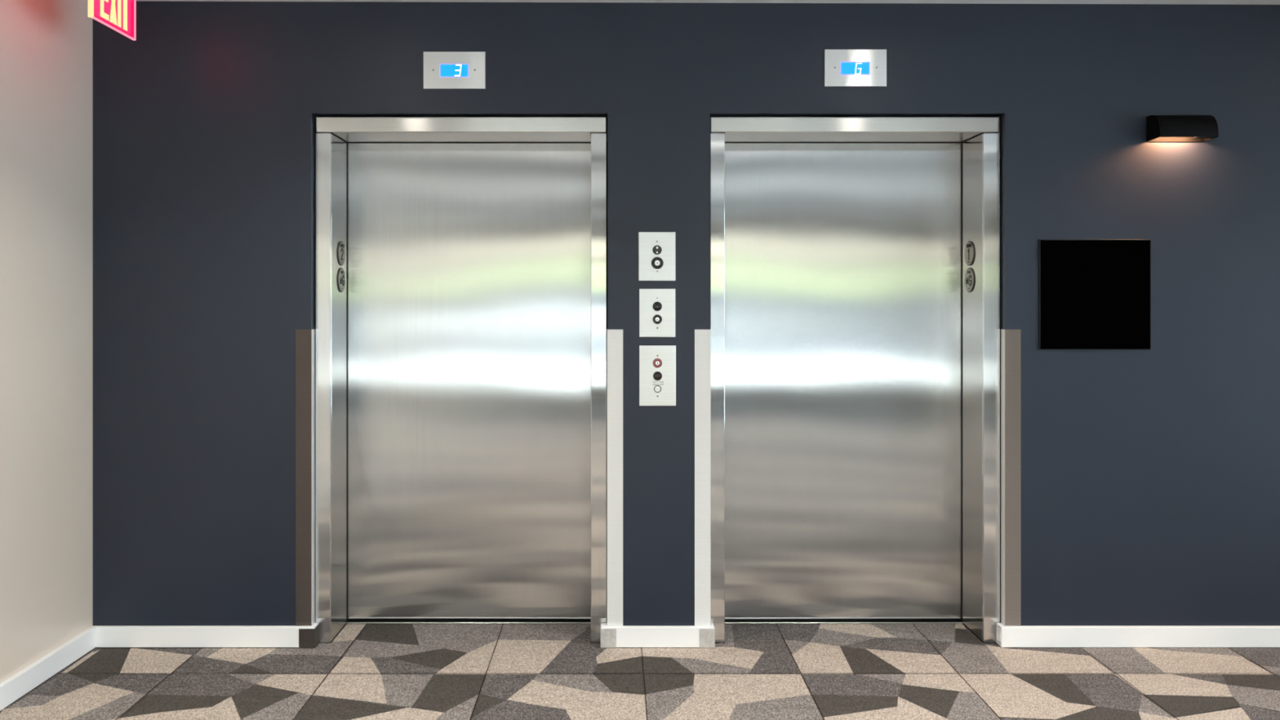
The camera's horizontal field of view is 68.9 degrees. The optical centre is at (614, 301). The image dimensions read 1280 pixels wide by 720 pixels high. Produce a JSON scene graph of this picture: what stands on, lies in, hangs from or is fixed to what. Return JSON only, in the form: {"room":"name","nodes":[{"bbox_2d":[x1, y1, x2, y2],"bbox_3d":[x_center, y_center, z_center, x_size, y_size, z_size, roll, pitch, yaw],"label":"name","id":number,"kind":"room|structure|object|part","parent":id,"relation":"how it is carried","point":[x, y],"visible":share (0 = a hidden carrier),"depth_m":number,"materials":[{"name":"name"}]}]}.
{"room":"lobby","nodes":[
{"label":"lobby","id":0,"kind":"room"},
{"bbox_2d":[0,0,93,683],"bbox_3d":[-2.281,0.092,-0.650,0.200,2.695,10.300,0,0,0],"label":"wall","id":1,"kind":"structure","parent":0,"point":[46,46],"depth_m":3.58,"materials":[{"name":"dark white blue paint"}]},
{"bbox_2d":[0,626,97,711],"bbox_3d":[-2.170,1.397,-0.850,0.023,0.086,9.500,0,0,0],"label":"baseboard","id":2,"kind":"structure","parent":1,"relation":"attached to","point":[20,683],"depth_m":3.54,"materials":[{"name":"white paint"}]},
{"bbox_2d":[606,141,607,603],"bbox_3d":[1.210,0.140,4.475,6.781,2.600,0.050,0,0,0],"label":"wall","id":3,"kind":"structure","parent":0,"point":[606,141],"depth_m":4.45,"materials":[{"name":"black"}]},
{"bbox_2d":[0,603,1279,719],"bbox_3d":[1.210,1.540,-0.625,7.381,0.200,10.550,0,0,0],"label":"floor","id":4,"kind":"structure","parent":0,"point":[368,671],"depth_m":3.57,"materials":[{"name":"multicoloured carpet"}]},
{"bbox_2d":[93,0,1279,626],"bbox_3d":[1.210,0.092,4.080,6.781,2.695,0.360,0,0,0],"label":"wall","id":5,"kind":"structure","parent":0,"point":[1150,478],"depth_m":3.90,"materials":[{"name":"blue paint"}]},
{"bbox_2d":[95,622,318,647],"bbox_3d":[-1.703,1.397,3.908,0.910,0.086,0.056,0,0,0],"label":"baseboard","id":6,"kind":"structure","parent":5,"relation":"attached to","point":[105,636],"depth_m":3.88,"materials":[{"name":"white paint"}]},
{"bbox_2d":[295,328,315,626],"bbox_3d":[-1.298,0.736,3.915,0.067,1.237,0.042,0,0,0],"label":"guard","id":7,"kind":"object","parent":5,"relation":"attached to","point":[304,339],"visible":1,"depth_m":3.90,"materials":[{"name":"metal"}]},
{"bbox_2d":[298,624,319,647],"bbox_3d":[-1.280,1.401,3.906,0.066,0.078,0.056,0,0,0],"label":"cap","id":8,"kind":"object","parent":5,"relation":"attached to","point":[308,637],"visible":1,"depth_m":3.88,"materials":[{"name":"silver metal"}]},
{"bbox_2d":[423,51,485,88],"bbox_3d":[-0.669,-0.965,3.897,0.259,0.154,0.007,0,0,0],"label":"display","id":9,"kind":"object","parent":5,"relation":"attached to","point":[442,69],"visible":1,"depth_m":3.90,"materials":[{"name":"metal"}]},
{"bbox_2d":[315,116,607,642],"bbox_3d":[-0.648,0.330,4.077,1.229,2.219,0.286,0,0,0],"label":"elevator","id":10,"kind":"object","parent":5,"relation":"attached to","point":[461,261],"visible":1,"depth_m":4.18,"materials":[{"name":"metal"}]},
{"bbox_3d":[-1.196,-0.093,4.085,0.004,0.107,0.107,0,0,0],"label":"number plate","id":11,"kind":"part","parent":10,"relation":"part of","materials":[{"name":"grey metal"}]},
{"bbox_3d":[-1.196,-0.209,4.085,0.004,0.107,0.107,0,0,0],"label":"number plate","id":12,"kind":"part","parent":10,"relation":"part of","materials":[{"name":"grey metal"}]},
{"bbox_3d":[-1.196,-0.093,4.085,0.005,0.101,0.101,0,0,0],"label":"plate","id":13,"kind":"part","parent":10,"relation":"part of","materials":[{"name":"grey metal"}]},
{"bbox_3d":[-1.196,-0.209,4.085,0.005,0.101,0.101,0,0,0],"label":"plate","id":14,"kind":"part","parent":10,"relation":"part of","materials":[{"name":"grey metal"}]},
{"bbox_3d":[-0.649,1.438,4.176,1.097,0.004,0.011,0,0,0],"label":"sill","id":15,"kind":"part","parent":10,"relation":"part of","materials":[{"name":"silver metal"}]},
{"bbox_2d":[607,329,622,625],"bbox_3d":[0.002,0.736,3.917,0.067,1.237,0.040,0,0,0],"label":"guard","id":16,"kind":"object","parent":5,"relation":"attached to","point":[615,337],"visible":1,"depth_m":3.90,"materials":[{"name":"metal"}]},
{"bbox_2d":[638,231,675,280],"bbox_3d":[0.177,-0.188,3.895,0.154,0.204,0.010,0,0,0],"label":"panel","id":17,"kind":"object","parent":5,"relation":"attached to","point":[656,250],"visible":1,"depth_m":3.90,"materials":[{"name":"metal"}]},
{"bbox_2d":[652,245,662,254],"bbox_3d":[0.177,-0.214,3.894,0.039,0.039,0.004,0,0,0],"label":"switch","id":18,"kind":"object","parent":17,"relation":"attached to","point":[656,250],"depth_m":3.89,"materials":[{"name":"black"}]},
{"bbox_2d":[639,288,675,337],"bbox_3d":[0.178,0.048,3.893,0.151,0.202,0.013,0,0,0],"label":"panel","id":19,"kind":"object","parent":5,"relation":"attached to","point":[656,306],"visible":1,"depth_m":3.90,"materials":[{"name":"metal"}]},
{"bbox_2d":[639,345,675,405],"bbox_3d":[0.179,0.310,3.893,0.153,0.252,0.013,0,0,0],"label":"panel","id":20,"kind":"object","parent":5,"relation":"attached to","point":[657,363],"visible":1,"depth_m":3.90,"materials":[{"name":"metal"}]},
{"bbox_2d":[653,358,662,368],"bbox_3d":[0.179,0.258,3.894,0.039,0.039,0.003,0,0,0],"label":"switch","id":21,"kind":"object","parent":20,"relation":"attached to","point":[657,362],"depth_m":3.89,"materials":[{"name":"red plastic"}]},
{"bbox_3d":[0.181,0.342,3.895,0.051,0.016,0.001,0,0,0],"label":"label plate","id":22,"kind":"part","parent":20,"relation":"part of","materials":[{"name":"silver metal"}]},
{"bbox_2d":[600,622,714,647],"bbox_3d":[0.178,1.397,3.908,0.472,0.086,0.056,0,0,0],"label":"baseboard","id":23,"kind":"structure","parent":5,"relation":"attached to","point":[626,636],"depth_m":3.88,"materials":[{"name":"white paint"}]},
{"bbox_2d":[600,628,616,647],"bbox_3d":[-0.026,1.401,3.906,0.065,0.078,0.056,0,0,0],"label":"cap","id":24,"kind":"object","parent":23,"relation":"in","point":[608,636],"visible":1,"depth_m":3.88,"materials":[{"name":"metal"}]},
{"bbox_2d":[699,628,715,647],"bbox_3d":[0.384,1.401,3.906,0.064,0.078,0.056,0,0,0],"label":"cap","id":25,"kind":"object","parent":23,"relation":"in","point":[707,636],"visible":1,"depth_m":3.88,"materials":[{"name":"metal"}]},
{"bbox_2d":[694,329,711,625],"bbox_3d":[0.367,0.736,3.917,0.067,1.237,0.040,0,0,0],"label":"guard","id":26,"kind":"object","parent":5,"relation":"attached to","point":[702,337],"visible":1,"depth_m":3.90,"materials":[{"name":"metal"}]},
{"bbox_2d":[710,116,999,642],"bbox_3d":[1.014,0.330,4.077,1.224,2.219,0.286,0,0,0],"label":"elevator","id":27,"kind":"object","parent":5,"relation":"attached to","point":[855,261],"visible":0.96,"depth_m":4.18,"materials":[{"name":"metal"}]},
{"bbox_3d":[1.010,1.438,4.176,1.091,0.004,0.011,0,0,0],"label":"sill","id":28,"kind":"part","parent":27,"relation":"part of","materials":[{"name":"silver metal"}]},
{"bbox_3d":[1.553,-0.093,4.085,0.005,0.101,0.101,0,0,0],"label":"plate","id":29,"kind":"part","parent":27,"relation":"part of","materials":[{"name":"grey metal"}]},
{"bbox_3d":[1.553,-0.209,4.085,0.005,0.101,0.101,0,0,0],"label":"plate","id":30,"kind":"part","parent":27,"relation":"part of","materials":[{"name":"grey metal"}]},
{"bbox_3d":[1.554,-0.093,4.085,0.004,0.107,0.107,0,0,0],"label":"number plate","id":31,"kind":"part","parent":27,"relation":"part of","materials":[{"name":"grey metal"}]},
{"bbox_3d":[1.554,-0.209,4.085,0.004,0.107,0.107,0,0,0],"label":"number plate","id":32,"kind":"part","parent":27,"relation":"part of","materials":[{"name":"grey metal"}]},
{"bbox_2d":[824,49,886,86],"bbox_3d":[1.006,-0.975,3.897,0.259,0.154,0.007,0,0,0],"label":"display","id":33,"kind":"object","parent":5,"relation":"attached to","point":[842,68],"visible":1,"depth_m":3.90,"materials":[{"name":"metal"}]},
{"bbox_2d":[1000,328,1021,626],"bbox_3d":[1.662,0.736,3.915,0.067,1.237,0.042,0,0,0],"label":"guard","id":34,"kind":"object","parent":5,"relation":"attached to","point":[1011,340],"visible":1,"depth_m":3.90,"materials":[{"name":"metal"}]},
{"bbox_2d":[1038,239,1151,349],"bbox_3d":[2.004,-0.029,3.895,0.466,0.460,0.008,0,0,0],"label":"board","id":35,"kind":"object","parent":5,"relation":"attached to","point":[1094,294],"visible":1,"depth_m":3.89,"materials":[{"name":"black"}]},
{"bbox_2d":[995,622,1279,647],"bbox_3d":[3.103,1.397,3.908,2.994,0.086,0.056,0,0,0],"label":"baseboard","id":36,"kind":"structure","parent":5,"relation":"attached to","point":[1006,636],"depth_m":3.88,"materials":[{"name":"white paint"}]},
{"bbox_2d":[1146,115,1218,142],"bbox_3d":[2.343,-0.719,3.854,0.242,0.106,0.092,0,0,0],"label":"wall lamp","id":37,"kind":"object","parent":5,"relation":"attached to","point":[1159,128],"visible":1,"depth_m":3.82,"materials":[{"name":"black metal"}]},
{"bbox_3d":[2.343,-0.717,3.898,0.236,0.102,0.004,0,0,0],"label":"plate","id":38,"kind":"part","parent":37,"relation":"part of","materials":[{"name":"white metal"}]},
{"bbox_2d":[136,0,1279,4],"bbox_3d":[1.210,-1.397,-0.625,7.381,0.327,10.550,0,0,0],"label":"ceiling","id":39,"kind":"structure","parent":0,"point":[956,2],"depth_m":3.88,"materials":[{"name":"white paint"}]},
{"bbox_2d":[88,0,136,40],"bbox_3d":[-1.843,-1.128,3.436,0.053,0.252,0.313,0,0,0],"label":"exit sign","id":40,"kind":"object","parent":39,"relation":"hanging from","point":[120,15],"visible":1,"depth_m":3.45,"materials":[{"name":"red plastic"}]}
]}

